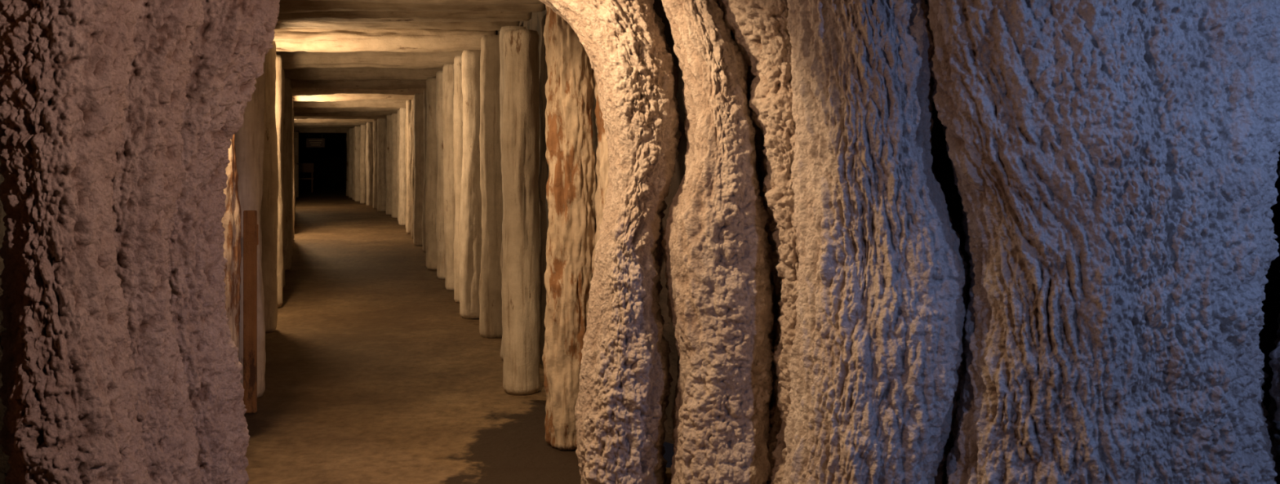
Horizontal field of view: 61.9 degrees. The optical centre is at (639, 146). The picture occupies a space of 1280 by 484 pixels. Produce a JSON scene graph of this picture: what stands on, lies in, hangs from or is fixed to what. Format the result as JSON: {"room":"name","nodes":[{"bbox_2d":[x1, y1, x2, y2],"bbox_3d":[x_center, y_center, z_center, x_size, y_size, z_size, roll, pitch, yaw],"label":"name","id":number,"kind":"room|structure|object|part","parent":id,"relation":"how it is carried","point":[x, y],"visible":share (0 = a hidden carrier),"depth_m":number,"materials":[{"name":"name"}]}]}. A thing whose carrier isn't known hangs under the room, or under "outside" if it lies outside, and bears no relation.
{"room":"underground passage","nodes":[
{"label":"underground passage","id":0,"kind":"room"},
{"bbox_2d":[0,159,9,483],"bbox_3d":[-2.411,0.110,1.452,0.177,2.820,6.507,0,0,2],"label":"wall","id":1,"kind":"structure","parent":0,"point":[4,465],"depth_m":3.95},
{"bbox_2d":[298,133,340,183],"bbox_3d":[-13.600,0.135,43.901,3.600,2.770,0.039,0,0,0],"label":"wall","id":2,"kind":"structure","parent":0,"point":[326,161],"depth_m":43.90,"materials":[{"name":"black"}]},
{"bbox_2d":[293,125,359,128],"bbox_3d":[-9.254,-0.667,30.854,2.329,0.264,0.279,0,0,0],"label":"ceiling beam","id":3,"kind":"structure","parent":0,"point":[295,126],"depth_m":30.77,"materials":[{"name":"brown wood"}]},
{"bbox_2d":[293,122,366,125],"bbox_3d":[-8.641,-0.693,29.099,2.394,0.276,0.259,0,0,0],"label":"ceiling beam","id":4,"kind":"structure","parent":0,"point":[326,123],"depth_m":29.02,"materials":[{"name":"brown wood"}]},
{"bbox_2d":[293,119,376,123],"bbox_3d":[-8.005,-0.727,27.349,2.506,0.267,0.267,0,0,0],"label":"ceiling beam","id":5,"kind":"structure","parent":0,"point":[302,121],"depth_m":27.26,"materials":[{"name":"brown wood"}]},
{"bbox_2d":[293,115,386,119],"bbox_3d":[-7.369,-0.776,25.599,2.616,0.273,0.253,0,0,0],"label":"ceiling beam","id":6,"kind":"structure","parent":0,"point":[316,117],"depth_m":25.52,"materials":[{"name":"brown wood"}]},
{"bbox_2d":[293,111,397,116],"bbox_3d":[-6.733,-0.806,23.851,2.727,0.267,0.278,0,0,0],"label":"ceiling beam","id":7,"kind":"structure","parent":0,"point":[380,113],"depth_m":23.76,"materials":[{"name":"brown wood"}]},
{"bbox_2d":[293,107,399,112],"bbox_3d":[-6.160,-0.829,22.096,2.712,0.264,0.266,0,0,0],"label":"ceiling beam","id":8,"kind":"structure","parent":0,"point":[295,109],"depth_m":22.02,"materials":[{"name":"brown wood"}]},
{"bbox_2d":[276,10,531,22],"bbox_3d":[-1.940,-1.086,7.954,2.274,0.321,0.324,0,0,0],"label":"ceiling beam","id":9,"kind":"structure","parent":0,"point":[357,16],"depth_m":7.87,"materials":[{"name":"brown wood"}]},
{"bbox_2d":[279,0,546,13],"bbox_3d":[-1.771,-1.078,7.356,2.254,0.321,0.316,0,0,0],"label":"ceiling beam","id":10,"kind":"structure","parent":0,"point":[286,6],"depth_m":7.29,"materials":[{"name":"brown wood"}]},
{"bbox_2d":[309,0,542,5],"bbox_3d":[-1.600,-1.069,6.761,2.238,0.341,0.315,0,0,0],"label":"ceiling beam","id":11,"kind":"structure","parent":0,"point":[451,2],"depth_m":6.73,"materials":[{"name":"brown wood"}]},
{"bbox_2d":[244,182,671,483],"bbox_3d":[-4.874,1.504,21.611,8.186,0.019,50.171,0,0,-15],"label":"floor","id":12,"kind":"structure","parent":0,"point":[375,374],"depth_m":6.89,"materials":[{"name":"packed earth"},{"name":"dirt"}]},
{"bbox_2d":[0,0,151,483],"bbox_3d":[-1.807,0.130,3.404,0.492,2.740,0.481,0,0,-6],"label":"column","id":13,"kind":"structure","parent":12,"relation":"on","point":[68,393],"depth_m":3.26,"materials":[{"name":"brown stone"}]},
{"bbox_2d":[110,0,204,483],"bbox_3d":[-1.822,0.130,3.802,0.523,2.740,0.490,0,0,-41],"label":"column","id":14,"kind":"structure","parent":12,"relation":"on","point":[147,182],"depth_m":3.71,"materials":[{"name":"brown stone"}]},
{"bbox_2d":[168,0,279,483],"bbox_3d":[-1.769,0.130,4.271,0.757,2.740,0.545,0,0,-12],"label":"column","id":15,"kind":"structure","parent":12,"relation":"on","point":[229,50],"depth_m":4.13,"materials":[{"name":"brown stone"}]},
{"bbox_2d":[221,133,241,359],"bbox_3d":[-2.112,0.320,5.351,0.206,2.361,0.204,0,0,12],"label":"timber post","id":16,"kind":"object","parent":12,"relation":"on","point":[231,220],"visible":0.18,"depth_m":5.33,"materials":[{"name":"brown wood"}]},
{"bbox_2d":[234,56,266,399],"bbox_3d":[-2.373,0.320,6.420,0.245,2.361,0.231,0,0,37],"label":"timber post","id":17,"kind":"object","parent":12,"relation":"on","point":[249,140],"visible":0.36,"depth_m":6.36,"materials":[{"name":"brown wood"}]},
{"bbox_2d":[243,210,258,413],"bbox_3d":[-2.200,0.930,6.037,0.070,1.140,0.065,0,0,0],"label":"wooden plank","id":18,"kind":"object","parent":12,"relation":"on","point":[251,227],"visible":0.92,"depth_m":6.01,"materials":[{"name":"brown wood"}]},
{"bbox_2d":[260,40,279,332],"bbox_3d":[-3.056,0.320,8.691,0.210,2.361,0.214,0,0,33],"label":"timber post","id":19,"kind":"object","parent":12,"relation":"on","point":[268,210],"visible":0.52,"depth_m":8.63,"materials":[{"name":"brown wood"}]},
{"bbox_2d":[275,54,283,306],"bbox_3d":[-3.462,0.320,10.004,0.229,2.361,0.241,0,0,33],"label":"timber post","id":20,"kind":"object","parent":12,"relation":"on","point":[278,100],"visible":0.3,"depth_m":9.96,"materials":[{"name":"brown wood"}]},
{"bbox_2d":[275,51,462,69],"bbox_3d":[-3.030,-0.968,11.599,2.340,0.267,0.257,0,0,0],"label":"ceiling beam","id":21,"kind":"structure","parent":20,"relation":"on","point":[295,60],"depth_m":11.50,"materials":[{"name":"brown wood"}]},
{"bbox_2d":[280,66,284,287],"bbox_3d":[-3.897,0.325,11.395,0.203,2.350,0.207,0,0,-24],"label":"timber post","id":22,"kind":"object","parent":12,"relation":"on","point":[282,69],"visible":0.21,"depth_m":11.38,"materials":[{"name":"brown wood"}]},
{"bbox_2d":[281,77,291,270],"bbox_3d":[-4.369,0.331,12.995,0.238,2.338,0.242,0,0,0],"label":"timber post","id":23,"kind":"object","parent":12,"relation":"on","point":[286,132],"visible":0.39,"depth_m":12.95,"materials":[{"name":"brown wood"}]},
{"bbox_2d":[284,67,443,80],"bbox_3d":[-3.523,-0.954,13.339,2.397,0.258,0.264,0,0,0],"label":"ceiling beam","id":24,"kind":"structure","parent":23,"relation":"on","point":[306,73],"depth_m":13.24,"materials":[{"name":"brown wood"}]},
{"bbox_2d":[288,86,293,257],"bbox_3d":[-4.800,0.337,14.399,0.204,2.328,0.223,0,0,0],"label":"timber post","id":25,"kind":"object","parent":12,"relation":"on","point":[291,143],"visible":0.16,"depth_m":14.41,"materials":[{"name":"brown wood"}]},
{"bbox_2d":[291,93,293,246],"bbox_3d":[-5.245,0.342,15.776,0.223,2.318,0.228,0,0,28],"label":"timber post","id":26,"kind":"object","parent":12,"relation":"on","point":[291,93],"visible":0.08,"depth_m":15.79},
{"bbox_2d":[292,97,294,239],"bbox_3d":[-5.674,0.347,17.135,0.220,2.307,0.222,0,0,39],"label":"timber post","id":27,"kind":"object","parent":12,"relation":"on","point":[292,97],"visible":0.1,"depth_m":17.13,"materials":[{"name":"brown wood"}]},
{"bbox_2d":[293,166,294,220],"bbox_3d":[-6.043,0.353,18.260,0.230,2.295,0.238,0,0,39],"label":"timber post","id":28,"kind":"object","parent":12,"relation":"on","point":[293,166],"visible":0.06,"depth_m":18.26,"materials":[{"name":"brown wood"}]},
{"bbox_2d":[293,137,294,226],"bbox_3d":[-6.463,0.367,19.615,0.210,2.267,0.220,0,0,0],"label":"timber post","id":29,"kind":"object","parent":12,"relation":"on","point":[293,138],"visible":0.03,"depth_m":19.62,"materials":[{"name":"brown wood"}]},
{"bbox_2d":[293,110,295,211],"bbox_3d":[-6.939,0.382,21.095,0.231,2.236,0.231,0,0,0],"label":"timber post","id":30,"kind":"object","parent":12,"relation":"on","point":[293,110],"visible":0.12,"depth_m":21.09,"materials":[{"name":"brown wood"}]},
{"bbox_2d":[298,163,313,192],"bbox_3d":[-11.177,1.025,35.005,0.900,0.950,0.360,0,0,-17],"label":"wooden bench","id":31,"kind":"object","parent":12,"relation":"on","point":[303,167],"visible":0.52,"depth_m":35.19,"materials":[{"name":"brown wood"}]},
{"bbox_3d":[-11.175,1.050,35.000,0.900,0.050,0.350,0,0,-17],"label":"seat","id":32,"kind":"part","parent":31,"relation":"part of","materials":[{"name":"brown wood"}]},
{"bbox_3d":[-11.225,0.700,35.162,0.900,0.300,0.030,0,0,-17],"label":"backrest","id":33,"kind":"part","parent":31,"relation":"part of","materials":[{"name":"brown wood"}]},
{"bbox_3d":[-10.840,1.030,35.271,0.050,0.940,0.050,0,0,-17],"label":"leg","id":34,"kind":"part","parent":31,"relation":"part of","materials":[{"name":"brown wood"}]},
{"bbox_3d":[-10.754,1.280,34.994,0.050,0.440,0.050,0,0,-17],"label":"leg","id":35,"kind":"part","parent":31,"relation":"part of","materials":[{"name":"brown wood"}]},
{"bbox_2d":[346,128,349,195],"bbox_3d":[-8.833,0.485,32.413,0.218,2.031,0.222,0,0,0],"label":"timber post","id":36,"kind":"object","parent":12,"relation":"on","point":[348,130],"visible":0.35,"depth_m":32.31,"materials":[{"name":"brown wood"}]},
{"bbox_2d":[347,128,352,198],"bbox_3d":[-8.440,0.480,31.255,0.219,2.042,0.218,0,0,0],"label":"timber post","id":37,"kind":"object","parent":12,"relation":"on","point":[350,144],"visible":0.58,"depth_m":31.17,"materials":[{"name":"brown wood"}]},
{"bbox_2d":[351,127,355,199],"bbox_3d":[-8.041,0.482,30.145,0.196,2.038,0.202,0,0,25],"label":"timber post","id":38,"kind":"object","parent":12,"relation":"on","point":[353,128],"visible":0.38,"depth_m":30.07,"materials":[{"name":"brown wood"}]},
{"bbox_2d":[354,126,360,201],"bbox_3d":[-7.680,0.471,29.147,0.257,2.058,0.248,0,0,0],"label":"timber post","id":39,"kind":"object","parent":12,"relation":"on","point":[357,129],"visible":0.6,"depth_m":29.05,"materials":[{"name":"brown wood"}]},
{"bbox_2d":[360,124,366,204],"bbox_3d":[-7.247,0.459,28.040,0.231,2.082,0.225,0,0,-41],"label":"timber post","id":40,"kind":"object","parent":12,"relation":"on","point":[363,127],"visible":0.68,"depth_m":27.95,"materials":[{"name":"brown wood"}]},
{"bbox_2d":[365,122,373,206],"bbox_3d":[-6.836,0.441,26.977,0.195,2.119,0.195,0,0,45],"label":"timber post","id":41,"kind":"object","parent":12,"relation":"on","point":[369,140],"visible":0.94,"depth_m":26.91,"materials":[{"name":"brown wood"}]},
{"bbox_2d":[373,120,377,208],"bbox_3d":[-6.379,0.433,25.817,0.186,2.135,0.198,0,0,29],"label":"timber post","id":42,"kind":"object","parent":12,"relation":"on","point":[375,122],"visible":0.56,"depth_m":25.75,"materials":[{"name":"brown wood"}]},
{"bbox_2d":[377,118,386,211],"bbox_3d":[-5.964,0.421,24.749,0.261,2.158,0.248,0,0,39],"label":"timber post","id":43,"kind":"object","parent":12,"relation":"on","point":[381,122],"visible":0.8,"depth_m":24.66,"materials":[{"name":"brown wood"}]},
{"bbox_2d":[386,115,391,214],"bbox_3d":[-5.495,0.399,23.547,0.228,2.202,0.238,0,0,29],"label":"timber post","id":44,"kind":"object","parent":12,"relation":"on","point":[388,133],"visible":0.56,"depth_m":23.45,"materials":[{"name":"brown wood"}]},
{"bbox_2d":[391,113,397,217],"bbox_3d":[-5.129,0.400,22.541,0.244,2.202,0.255,0,0,0],"label":"timber post","id":45,"kind":"object","parent":12,"relation":"on","point":[393,205],"visible":0.57,"depth_m":22.44,"materials":[{"name":"brown wood"}]},
{"bbox_2d":[395,109,399,221],"bbox_3d":[-4.807,0.378,21.523,0.214,2.245,0.214,0,0,-34],"label":"timber post","id":46,"kind":"object","parent":12,"relation":"on","point":[398,111],"visible":0.3,"depth_m":21.45,"materials":[{"name":"brown wood"}]},
{"bbox_2d":[398,107,406,225],"bbox_3d":[-4.480,0.379,20.368,0.250,2.243,0.248,0,0,-35],"label":"timber post","id":47,"kind":"object","parent":12,"relation":"on","point":[402,158],"visible":0.54,"depth_m":20.26,"materials":[{"name":"brown wood"}]},
{"bbox_2d":[404,106,407,229],"bbox_3d":[-4.164,0.373,19.416,0.218,2.255,0.217,0,0,-41],"label":"timber post","id":48,"kind":"object","parent":12,"relation":"on","point":[406,134],"visible":0.2,"depth_m":19.36,"materials":[{"name":"brown wood"}]},
{"bbox_2d":[405,99,413,233],"bbox_3d":[-3.932,0.346,18.445,0.226,2.308,0.236,0,0,27],"label":"timber post","id":49,"kind":"object","parent":12,"relation":"on","point":[409,105],"visible":0.48,"depth_m":18.36,"materials":[{"name":"brown wood"}]},
{"bbox_2d":[293,99,406,108],"bbox_3d":[-5.596,-0.856,20.352,2.708,0.272,0.261,0,0,0],"label":"ceiling beam","id":50,"kind":"structure","parent":49,"relation":"on","point":[375,104],"depth_m":20.25,"materials":[{"name":"brown wood"}]},
{"bbox_2d":[410,97,414,239],"bbox_3d":[-3.587,0.357,17.333,0.255,2.288,0.241,0,0,23],"label":"timber post","id":51,"kind":"object","parent":12,"relation":"on","point":[412,179],"visible":0.2,"depth_m":17.26,"materials":[{"name":"brown wood"}]},
{"bbox_2d":[413,93,424,245],"bbox_3d":[-3.329,0.345,16.234,0.240,2.310,0.234,0,0,0],"label":"timber post","id":52,"kind":"object","parent":12,"relation":"on","point":[418,97],"visible":0.55,"depth_m":16.14,"materials":[{"name":"brown wood"}]},
{"bbox_2d":[292,93,413,102],"bbox_3d":[-5.055,-0.913,18.587,2.669,0.265,0.266,0,0,0],"label":"ceiling beam","id":53,"kind":"structure","parent":52,"relation":"on","point":[335,97],"depth_m":18.49,"materials":[{"name":"beige wood"}]},
{"bbox_2d":[291,88,426,96],"bbox_3d":[-4.533,-0.936,16.850,2.592,0.278,0.263,0,0,0],"label":"ceiling beam","id":54,"kind":"structure","parent":52,"relation":"on","point":[411,91],"depth_m":16.76,"materials":[{"name":"brown wood"}]},
{"bbox_2d":[421,88,426,252],"bbox_3d":[-3.002,0.340,15.195,0.201,2.320,0.199,0,0,-30],"label":"timber post","id":55,"kind":"object","parent":12,"relation":"on","point":[424,234],"visible":0.29,"depth_m":15.13,"materials":[{"name":"brown wood"}]},
{"bbox_2d":[289,79,426,89],"bbox_3d":[-4.018,-0.936,15.094,2.501,0.268,0.263,0,0,0],"label":"ceiling beam","id":56,"kind":"structure","parent":55,"relation":"on","point":[295,83],"depth_m":15.00,"materials":[{"name":"brown wood"}]},
{"bbox_2d":[424,77,437,270],"bbox_3d":[-2.511,0.328,13.101,0.263,2.345,0.260,0,0,0],"label":"timber post","id":57,"kind":"object","parent":12,"relation":"on","point":[431,137],"visible":0.56,"depth_m":13.00,"materials":[{"name":"brown wood"}]},
{"bbox_2d":[435,71,445,279],"bbox_3d":[-2.209,0.320,12.153,0.225,2.361,0.227,0,0,28],"label":"timber post","id":58,"kind":"object","parent":12,"relation":"on","point":[439,214],"visible":0.42,"depth_m":12.07,"materials":[{"name":"brown wood"}]},
{"bbox_2d":[441,63,455,290],"bbox_3d":[-1.962,0.318,11.197,0.219,2.364,0.234,0,0,28],"label":"timber post","id":59,"kind":"object","parent":12,"relation":"on","point":[449,204],"visible":0.54,"depth_m":11.11,"materials":[{"name":"brown wood"}]},
{"bbox_2d":[453,55,462,302],"bbox_3d":[-1.701,0.312,10.309,0.208,2.377,0.194,0,0,-13],"label":"timber post","id":60,"kind":"object","parent":12,"relation":"on","point":[458,96],"visible":0.5,"depth_m":10.24,"materials":[{"name":"brown wood"}]},
{"bbox_2d":[458,49,481,318],"bbox_3d":[-1.467,0.327,9.405,0.253,2.347,0.260,0,0,-14],"label":"timber post","id":61,"kind":"object","parent":12,"relation":"on","point":[471,196],"visible":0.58,"depth_m":9.30,"materials":[{"name":"brown wood"}]},
{"bbox_2d":[479,35,502,337],"bbox_3d":[-1.159,0.312,8.448,0.234,2.378,0.235,0,0,-24],"label":"timber post","id":62,"kind":"object","parent":12,"relation":"on","point":[491,175],"visible":0.71,"depth_m":8.35,"materials":[{"name":"brown wood"}]},
{"bbox_2d":[273,27,496,52],"bbox_3d":[-2.470,-0.988,9.743,2.316,0.258,0.272,0,0,0],"label":"ceiling beam","id":63,"kind":"structure","parent":62,"relation":"on","point":[289,39],"depth_m":9.65,"materials":[{"name":"beige wood"}]},
{"bbox_2d":[499,26,526,360],"bbox_3d":[-0.872,0.329,7.499,0.213,2.341,0.223,0,0,-31],"label":"timber post","id":64,"kind":"object","parent":12,"relation":"on","point":[503,29],"visible":0.17,"depth_m":7.46,"materials":[{"name":"brown wood"}]},
{"bbox_2d":[275,20,519,31],"bbox_3d":[-2.108,-1.088,8.554,2.294,0.316,0.320,0,0,0],"label":"ceiling beam","id":65,"kind":"structure","parent":64,"relation":"on","point":[495,25],"depth_m":8.49,"materials":[{"name":"brown wood"}]},
{"bbox_2d":[501,29,540,395],"bbox_3d":[-0.728,0.395,6.546,0.235,2.211,0.236,0,0,33],"label":"timber post","id":66,"kind":"object","parent":12,"relation":"on","point":[521,269],"visible":1,"depth_m":6.46,"materials":[{"name":"brown wood"}]},
{"bbox_2d":[542,4,596,449],"bbox_3d":[-0.351,0.320,5.397,0.274,2.364,0.287,0,0,-20],"label":"timber post","id":67,"kind":"object","parent":12,"relation":"on","point":[570,155],"visible":0.83,"depth_m":5.30,"materials":[{"name":"brown wood"}]},
{"bbox_2d":[591,71,609,275],"bbox_3d":[-0.126,0.320,5.380,0.244,2.364,0.276,0,0,28],"label":"timber post","id":68,"kind":"object","parent":12,"relation":"on","point":[602,163],"visible":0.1,"depth_m":5.33,"materials":[{"name":"brown wood"}]},
{"bbox_2d":[538,0,681,483],"bbox_3d":[-0.304,0.130,4.798,1.006,2.740,0.690,0,0,22],"label":"column","id":69,"kind":"structure","parent":12,"relation":"on","point":[625,379],"depth_m":4.49,"materials":[{"name":"beige stone"}]},
{"bbox_2d":[661,0,775,483],"bbox_3d":[0.304,0.130,4.570,0.554,2.740,0.729,0,0,8],"label":"column","id":70,"kind":"structure","parent":12,"relation":"on","point":[715,243],"depth_m":4.29,"materials":[{"name":"beige stone"}]},
{"bbox_2d":[718,0,799,483],"bbox_3d":[0.510,0.130,4.510,0.554,2.740,0.614,0,0,6],"label":"column","id":71,"kind":"structure","parent":12,"relation":"on","point":[758,28],"depth_m":4.27,"materials":[{"name":"beige stone"}]},
{"bbox_2d":[782,0,968,483],"bbox_3d":[0.876,0.130,4.092,0.722,2.740,0.775,0,0,0],"label":"column","id":72,"kind":"structure","parent":12,"relation":"on","point":[877,355],"depth_m":3.78,"materials":[{"name":"beige stone"}]},
{"bbox_2d":[924,0,1279,483],"bbox_3d":[1.777,0.130,3.815,1.671,2.740,0.806,0,0,0],"label":"column","id":73,"kind":"structure","parent":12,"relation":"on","point":[1113,162],"depth_m":3.54,"materials":[{"name":"beige stone"}]},
{"bbox_2d":[1266,164,1279,483],"bbox_3d":[2.900,0.130,4.065,1.108,2.740,0.712,0,0,6],"label":"column","id":74,"kind":"structure","parent":12,"relation":"on","point":[1273,431],"depth_m":4.14,"materials":[{"name":"stone"}]},
{"bbox_3d":[-10.558,0.500,31.924,0.140,2.000,0.140,0,0,-17],"label":"door frame","id":75,"kind":"structure","parent":12,"relation":"on","visible":0},
{"bbox_2d":[293,127,351,133],"bbox_3d":[-9.667,-0.500,32.200,2.007,0.160,0.140,0,0,-17],"label":"lintel","id":76,"kind":"object","parent":75,"relation":"on","point":[300,130],"visible":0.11,"depth_m":32.16,"materials":[{"name":"brown wood"}]},
{"bbox_2d":[339,8,597,366],"bbox_3d":[-6.007,0.135,24.884,0.616,2.770,40.285,0,0,-18],"label":"wall","id":77,"kind":"structure","parent":0,"point":[537,21],"depth_m":7.38,"materials":[{"name":"brown wood"}]},
{"bbox_2d":[653,0,1279,483],"bbox_3d":[2.979,0.110,2.487,2.555,2.820,8.363,0,0,-26],"label":"wall","id":78,"kind":"structure","parent":0,"point":[941,164],"depth_m":4.70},
{"bbox_2d":[1268,341,1279,421],"bbox_3d":[2.384,1.025,3.607,0.457,0.950,0.390,0,0,0],"label":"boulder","id":79,"kind":"object","parent":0,"point":[1274,363],"depth_m":3.64,"materials":[{"name":"grey stone"}]},
{"bbox_3d":[-7.530,-0.949,25.050,15.140,0.379,39.500,0,0,0],"label":"ceiling","id":80,"kind":"structure","parent":0,"visible":0},
{"bbox_2d":[306,133,324,147],"bbox_3d":[-10.099,-0.350,33.196,0.550,0.740,0.038,0,0,-17],"label":"hanging sign","id":81,"kind":"object","parent":80,"relation":"hanging from","point":[310,142],"visible":0.87,"depth_m":33.19,"materials":[{"name":"wood"}]},
{"bbox_3d":[-10.100,-0.120,33.200,0.550,0.280,0.030,0,0,-17],"label":"panel","id":82,"kind":"part","parent":81,"relation":"part of","materials":[{"name":"brown wood"}]},
{"bbox_3d":[-8.672,0.135,24.300,12.786,2.770,39.401,0,0,0],"label":"wall","id":83,"kind":"structure","parent":0,"visible":0},
{"bbox_2d":[293,131,298,197],"bbox_3d":[-10.048,0.520,30.600,0.050,1.900,0.750,0,0,18],"label":"leaf","id":84,"kind":"object","parent":83,"relation":"attached to","point":[295,134],"visible":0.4,"depth_m":30.90,"materials":[{"name":"beige paint"}]},
{"bbox_2d":[293,137,297,155],"bbox_3d":[-10.015,0.000,30.589,0.020,0.500,0.600,0,0,18],"label":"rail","id":85,"kind":"object","parent":84,"relation":"attached to","point":[295,139],"visible":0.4,"depth_m":30.80,"materials":[{"name":"brown wood"}]},
{"bbox_2d":[294,164,297,191],"bbox_3d":[-10.015,0.900,30.589,0.020,0.800,0.600,0,0,18],"label":"rail","id":86,"kind":"object","parent":84,"relation":"attached to","point":[295,165],"visible":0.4,"depth_m":30.80,"materials":[{"name":"brown wood"}]}
]}

